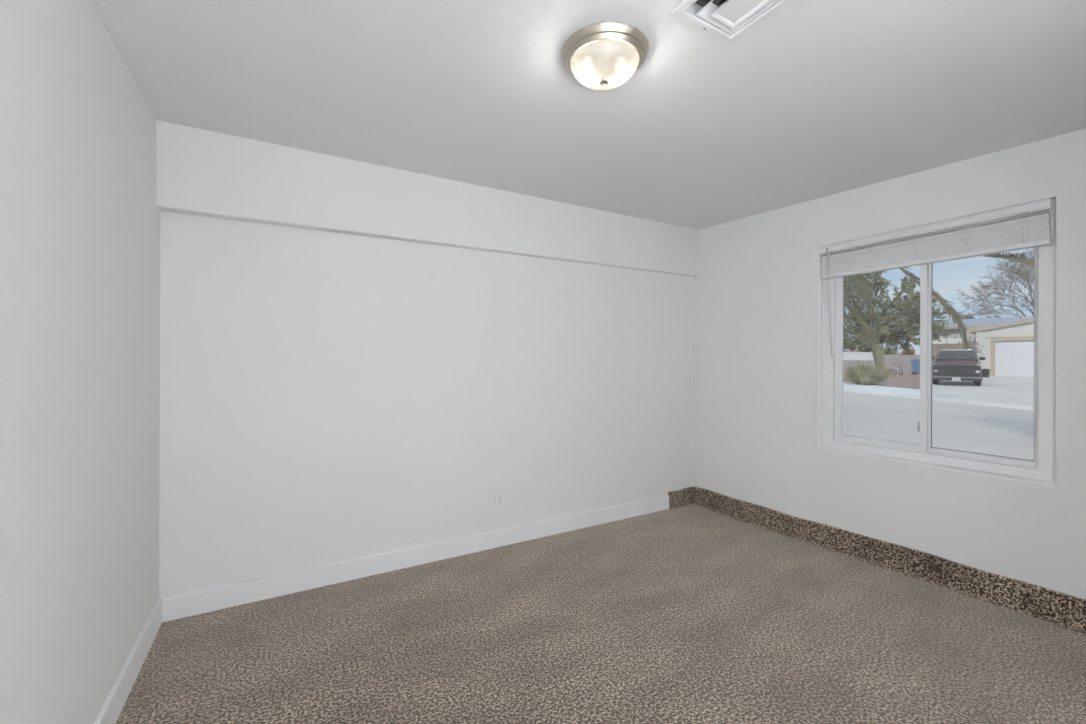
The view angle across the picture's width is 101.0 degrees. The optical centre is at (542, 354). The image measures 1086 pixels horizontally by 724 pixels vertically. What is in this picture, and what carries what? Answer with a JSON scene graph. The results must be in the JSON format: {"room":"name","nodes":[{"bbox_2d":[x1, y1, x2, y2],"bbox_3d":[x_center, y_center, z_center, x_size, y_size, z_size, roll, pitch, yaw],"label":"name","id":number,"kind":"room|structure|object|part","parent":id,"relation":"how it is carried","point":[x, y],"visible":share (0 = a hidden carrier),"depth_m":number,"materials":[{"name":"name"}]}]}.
{"room":"empty bedroom","nodes":[
{"label":"empty bedroom","id":0,"kind":"room"},
{"bbox_2d":[0,0,159,723],"bbox_3d":[-1.138,0.104,0.779,0.120,2.440,3.405,0,0,-30],"label":"wall","id":1,"kind":"structure","parent":0,"point":[80,215],"depth_m":1.30,"materials":[{"name":"white paint"}]},
{"bbox_2d":[94,598,161,723],"bbox_3d":[-1.089,1.264,0.821,0.014,0.120,3.184,0,0,-30],"label":"baseboard","id":2,"kind":"structure","parent":1,"relation":"attached to","point":[117,697],"depth_m":1.76,"materials":[{"name":"paint"}]},
{"bbox_2d":[156,120,696,597],"bbox_3d":[-0.281,0.107,3.138,3.718,2.440,0.170,0,0,-30],"label":"wall","id":3,"kind":"structure","parent":0,"point":[356,357],"depth_m":2.72,"materials":[{"name":"white paint"}]},
{"bbox_2d":[159,495,668,621],"bbox_3d":[-0.387,1.268,3.040,3.443,0.117,0.014,0,0,-29],"label":"baseboard","id":4,"kind":"structure","parent":3,"relation":"attached to","point":[178,606],"depth_m":2.71,"materials":[{"name":"paint"}]},
{"bbox_2d":[495,490,504,507],"bbox_3d":[-0.298,0.999,3.091,0.072,0.116,0.010,0,0,-30],"label":"wall outlet","id":5,"kind":"object","parent":3,"relation":"attached to","point":[499,495],"visible":1,"depth_m":3.09,"materials":[{"name":"plastic"}]},
{"bbox_2d":[90,0,1085,229],"bbox_3d":[0.725,-1.170,1.848,4.408,0.120,3.405,0,0,-30],"label":"ceiling","id":6,"kind":"structure","parent":0,"point":[820,98],"depth_m":1.89,"materials":[{"name":"white paint"}]},
{"bbox_2d":[561,22,648,89],"bbox_3d":[0.227,-1.048,1.653,0.320,0.127,0.320,0,0,-30],"label":"ceiling lamp","id":7,"kind":"object","parent":6,"relation":"attached to","point":[602,55],"visible":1,"depth_m":1.57,"materials":[{"name":"white glass"}]},
{"bbox_2d":[670,0,793,44],"bbox_3d":[0.610,-1.183,1.395,0.294,0.174,0.294,0,0,-30],"label":"ceiling vent","id":8,"kind":"object","parent":6,"relation":"in","point":[727,21],"visible":1,"depth_m":1.46,"materials":[{"name":"metal"}]},
{"bbox_3d":[0.632,-1.114,1.408,0.095,0.020,0.220,0,0,-30],"label":"panel","id":9,"kind":"part","parent":8,"relation":"part of","materials":[{"name":"paint"}]},
{"bbox_2d":[116,504,1085,723],"bbox_3d":[0.644,1.380,1.806,4.242,0.100,3.405,0,0,-30],"label":"floor","id":10,"kind":"structure","parent":0,"point":[690,614],"depth_m":2.04,"materials":[{"name":"carpet"}]},
{"bbox_2d":[694,129,1085,599],"bbox_3d":[2.349,0.116,2.784,0.200,2.440,3.438,0,0,-35],"label":"wall","id":11,"kind":"structure","parent":0,"point":[756,282],"depth_m":2.94,"materials":[{"name":"white paint"}]},
{"bbox_2d":[668,486,1085,634],"bbox_3d":[2.125,1.259,2.651,0.314,0.153,3.186,0,0,-35],"label":"baseboard","id":12,"kind":"structure","parent":11,"relation":"attached to","point":[1054,607],"depth_m":2.72,"materials":[{"name":"carpet"}]},
{"bbox_2d":[818,199,1055,486],"bbox_3d":[2.320,-0.063,2.750,0.124,1.470,1.109,0,0,-35],"label":"window","id":13,"kind":"structure","parent":11,"relation":"in","point":[1042,467],"depth_m":2.72,"materials":[{"name":"white plastic"}]},
{"bbox_3d":[2.195,-0.074,2.930,0.028,1.350,0.507,0,0,-35],"label":"sash","id":14,"kind":"part","parent":13,"relation":"part of","materials":[{"name":"clear glass"}]},
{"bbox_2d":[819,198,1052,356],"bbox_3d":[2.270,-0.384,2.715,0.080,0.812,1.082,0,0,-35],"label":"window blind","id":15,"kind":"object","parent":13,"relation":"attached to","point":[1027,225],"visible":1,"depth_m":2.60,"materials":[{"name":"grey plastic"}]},
{"bbox_3d":[2.274,-0.647,2.722,0.068,0.164,0.023,0,-2,-35],"label":"ladder cord","id":16,"kind":"part","parent":15,"relation":"part of","materials":[{"name":"white fabric"}]},
{"bbox_3d":[2.280,-0.554,2.718,0.054,0.023,1.071,0,-2,-35],"label":"rail","id":17,"kind":"part","parent":15,"relation":"part of","materials":[{"name":"white plastic"}]},
{"bbox_3d":[2.406,-0.654,2.534,0.068,0.164,0.023,0,-2,-35],"label":"ladder cord","id":18,"kind":"part","parent":15,"relation":"part of","materials":[{"name":"white fabric"}]},
{"bbox_3d":[2.536,-0.661,2.351,0.068,0.164,0.023,0,-2,-35],"label":"ladder cord","id":19,"kind":"part","parent":15,"relation":"part of","materials":[{"name":"white fabric"}]},
{"bbox_3d":[2.499,-0.071,2.561,0.030,1.354,0.478,0,0,-35],"label":"fixed sash","id":20,"kind":"part","parent":13,"relation":"part of","materials":[{"name":"clear glass"}]},
{"label":"outside","id":21,"kind":"structure","parent":0,"visible":0},
{"bbox_2d":[932,376,1033,406],"bbox_3d":[33.414,1.659,30.144,11.423,0.090,55.584,0,0,41],"label":"driveway","id":22,"kind":"structure","parent":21,"point":[993,389],"depth_m":19.26,"materials":[{"name":"concrete"}]},
{"bbox_2d":[932,343,971,373],"bbox_3d":[31.601,0.406,35.050,0.230,2.438,3.128,0,0,-20],"label":"wall","id":23,"kind":"structure","parent":22,"relation":"on","point":[936,348],"depth_m":35.35,"materials":[{"name":"beige paint"}]},
{"bbox_2d":[932,349,985,385],"bbox_3d":[22.094,0.662,23.924,2.180,1.825,4.995,0,0,43],"label":"car","id":24,"kind":"object","parent":22,"relation":"on","point":[950,364],"visible":0.98,"depth_m":22.53,"materials":[{"name":"black paint"}]},
{"bbox_2d":[939,366,973,375],"bbox_3d":[20.483,0.829,22.179,1.280,0.440,0.055,0,0,43],"label":"grille","id":25,"kind":"object","parent":24,"relation":"attached to","point":[943,370],"depth_m":22.16,"materials":[{"name":"black plastic"}]},
{"bbox_2d":[937,360,976,365],"bbox_3d":[21.008,0.443,22.746,1.520,0.267,1.440,0,0,43],"label":"hood","id":26,"kind":"object","parent":24,"relation":"attached to","point":[939,362],"depth_m":22.61,"materials":[{"name":"red metal"}]},
{"bbox_2d":[954,329,984,371],"bbox_3d":[29.692,-0.116,31.243,1.576,3.471,1.625,0,0,-8],"label":"dry shrub","id":27,"kind":"object","parent":22,"relation":"on","point":[971,345],"visible":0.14,"depth_m":30.99,"materials":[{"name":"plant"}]},
{"bbox_2d":[932,315,1033,376],"bbox_3d":[40.270,-0.845,37.261,17.170,5.000,13.299,0,0,-41],"label":"house","id":28,"kind":"structure","parent":22,"relation":"on","point":[1008,342],"depth_m":32.58,"materials":[{"name":"white"}]},
{"bbox_3d":[36.249,-0.659,40.184,0.045,1.720,2.120,0,0,-41],"label":"window trim","id":29,"kind":"part","parent":28,"relation":"part of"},
{"bbox_3d":[33.328,0.012,32.550,0.016,0.528,0.525,0,0,-41],"label":"raised panel","id":30,"kind":"part","parent":28,"relation":"part of","materials":[{"name":"white metal"}]},
{"bbox_3d":[33.326,0.659,32.550,0.016,0.528,0.525,0,0,-41],"label":"raised panel","id":31,"kind":"part","parent":28,"relation":"part of","materials":[{"name":"white metal"}]},
{"bbox_3d":[33.324,1.307,32.550,0.016,0.528,0.525,0,0,-41],"label":"raised panel","id":32,"kind":"part","parent":28,"relation":"part of","materials":[{"name":"white metal"}]},
{"bbox_3d":[33.331,-0.636,32.550,0.016,0.528,0.525,0,0,-41],"label":"raised panel","id":33,"kind":"part","parent":28,"relation":"part of","materials":[{"name":"white metal"}]},
{"bbox_3d":[34.702,0.190,30.912,0.190,2.891,5.900,0,0,-41],"label":"door trim","id":34,"kind":"part","parent":28,"relation":"part of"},
{"bbox_3d":[33.743,-0.634,32.080,0.016,0.528,0.525,0,0,-41],"label":"raised panel","id":35,"kind":"part","parent":28,"relation":"part of","materials":[{"name":"white metal"}]},
{"bbox_3d":[33.741,0.013,32.080,0.016,0.528,0.525,0,0,-41],"label":"raised panel","id":36,"kind":"part","parent":28,"relation":"part of","materials":[{"name":"white metal"}]},
{"bbox_3d":[33.739,0.661,32.080,0.016,0.528,0.525,0,0,-41],"label":"raised panel","id":37,"kind":"part","parent":28,"relation":"part of","materials":[{"name":"white metal"}]},
{"bbox_3d":[33.736,1.309,32.080,0.016,0.528,0.525,0,0,-41],"label":"raised panel","id":38,"kind":"part","parent":28,"relation":"part of","materials":[{"name":"white metal"}]},
{"bbox_3d":[34.791,0.341,30.924,0.040,2.591,5.000,0,0,-41],"label":"garage door","id":39,"kind":"part","parent":28,"relation":"part of","materials":[{"name":"white metal"}]},
{"bbox_3d":[34.155,-0.633,31.611,0.016,0.528,0.525,0,0,-41],"label":"raised panel","id":40,"kind":"part","parent":28,"relation":"part of","materials":[{"name":"white metal"}]},
{"bbox_3d":[34.153,0.015,31.611,0.016,0.528,0.525,0,0,-41],"label":"raised panel","id":41,"kind":"part","parent":28,"relation":"part of","materials":[{"name":"white metal"}]},
{"bbox_3d":[34.151,0.662,31.611,0.016,0.528,0.525,0,0,-41],"label":"raised panel","id":42,"kind":"part","parent":28,"relation":"part of","materials":[{"name":"white metal"}]},
{"bbox_3d":[34.149,1.310,31.611,0.016,0.528,0.525,0,0,-41],"label":"raised panel","id":43,"kind":"part","parent":28,"relation":"part of","materials":[{"name":"white metal"}]},
{"bbox_2d":[981,368,989,376],"bbox_3d":[30.570,1.292,30.940,0.520,0.624,0.520,0,0,-30],"label":"trash can","id":44,"kind":"object","parent":22,"relation":"on","point":[985,372],"visible":0.8,"depth_m":30.77,"materials":[{"name":"black plastic"}]},
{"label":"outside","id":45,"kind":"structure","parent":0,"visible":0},
{"bbox_2d":[843,374,919,388],"bbox_3d":[39.021,1.695,55.428,73.130,0.090,39.154,0,0,-30],"label":"ground","id":46,"kind":"structure","parent":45,"point":[910,381],"depth_m":25.96,"materials":[{"name":"brown soil"}]},
{"bbox_2d":[843,352,874,359],"bbox_3d":[25.737,0.717,37.100,3.996,1.777,0.300,0,0,0],"label":"wall","id":47,"kind":"structure","parent":46,"relation":"on","point":[846,355],"depth_m":37.00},
{"bbox_2d":[843,355,919,373],"bbox_3d":[27.522,0.828,36.500,6.972,1.566,0.231,0,0,0],"label":"wall","id":48,"kind":"structure","parent":46,"relation":"on","point":[904,361],"depth_m":36.41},
{"bbox_2d":[880,345,900,354],"bbox_3d":[46.995,0.130,60.764,2.508,3.108,2.449,0,0,38],"label":"round bush","id":49,"kind":"object","parent":46,"relation":"on","point":[887,350],"visible":0.28,"depth_m":60.30,"materials":[{"name":"green plant"}]},
{"bbox_2d":[843,270,951,351],"bbox_3d":[27.685,-2.992,37.834,10.770,9.670,5.617,0,0,6],"label":"tree","id":50,"kind":"object","parent":46,"relation":"on","point":[884,330],"visible":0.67,"depth_m":37.39,"materials":[{"name":"green plant"}]},
{"bbox_2d":[892,364,902,374],"bbox_3d":[27.131,1.180,34.222,0.476,0.858,1.154,0,0,-12],"label":"bicycle","id":51,"kind":"object","parent":46,"relation":"on","point":[897,364],"visible":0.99,"depth_m":34.33,"materials":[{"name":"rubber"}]},
{"bbox_2d":[899,348,915,354],"bbox_3d":[52.093,0.113,64.041,2.112,3.176,2.006,0,0,7],"label":"bush","id":52,"kind":"object","parent":46,"relation":"on","point":[910,351],"visible":0.31,"depth_m":63.74,"materials":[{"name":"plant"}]},
{"bbox_2d":[910,359,919,374],"bbox_3d":[29.197,1.012,34.886,0.709,1.210,0.848,0,0,-37],"label":"wheelie bin","id":53,"kind":"object","parent":46,"relation":"on","point":[915,362],"visible":0.8,"depth_m":34.75,"materials":[{"name":"blue plastic"}]},
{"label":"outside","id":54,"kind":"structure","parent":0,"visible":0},
{"bbox_2d":[843,382,1033,410],"bbox_3d":[13.595,1.604,29.471,6.290,0.100,41.081,0,0,0],"label":"pavement","id":55,"kind":"structure","parent":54,"point":[847,387],"depth_m":18.11,"materials":[{"name":"concrete"}]},
{"bbox_2d":[843,361,894,384],"bbox_3d":[16.527,0.950,22.876,2.336,1.288,1.794,0,0,36],"label":"bush","id":56,"kind":"object","parent":55,"relation":"on","point":[863,375],"visible":0.96,"depth_m":22.55,"materials":[{"name":"green plant"}]},
{"bbox_3d":[16.506,1.083,22.828,1.942,1.023,1.391,0,0,36],"label":"stem","id":57,"kind":"part","parent":56,"relation":"part of","materials":[{"name":"green plant"}]},
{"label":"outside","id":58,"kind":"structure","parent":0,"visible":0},
{"bbox_2d":[843,392,1033,460],"bbox_3d":[46.176,1.865,43.862,116.200,0.200,150.000,0,0,-30],"label":"road","id":59,"kind":"structure","parent":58,"point":[990,430],"depth_m":10.43,"materials":[{"name":"grey asphalt"}]},
{"bbox_2d":[843,267,969,375],"bbox_3d":[4.902,-0.961,8.324,4.396,5.171,3.379,0,0,-30],"label":"palm tree","id":60,"kind":"object","parent":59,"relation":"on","point":[950,310],"visible":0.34,"depth_m":7.97,"materials":[{"name":"green plant"}]},
{"bbox_2d":[959,314,974,318],"bbox_3d":[65.893,-2.288,70.023,2.918,8.240,3.009,0,0,-30],"label":"tree","id":61,"kind":"object","parent":59,"relation":"on","point":[963,316],"visible":0.12,"depth_m":69.40,"materials":[{"name":"green plant"}]},
{"bbox_2d":[950,248,1033,318],"bbox_3d":[51.966,-5.359,46.130,15.896,14.348,9.932,0,0,9],"label":"bare tree","id":62,"kind":"object","parent":59,"relation":"on","point":[1019,272],"visible":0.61,"depth_m":45.72,"materials":[{"name":"brown plant"}]},
{"bbox_2d":[983,252,1033,264],"bbox_3d":[9.356,-0.740,7.022,3.340,4.759,2.845,0,0,-30],"label":"palm tree","id":63,"kind":"object","parent":59,"relation":"on","point":[1022,260],"visible":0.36,"depth_m":7.38,"materials":[{"name":"green plant"}]}
]}

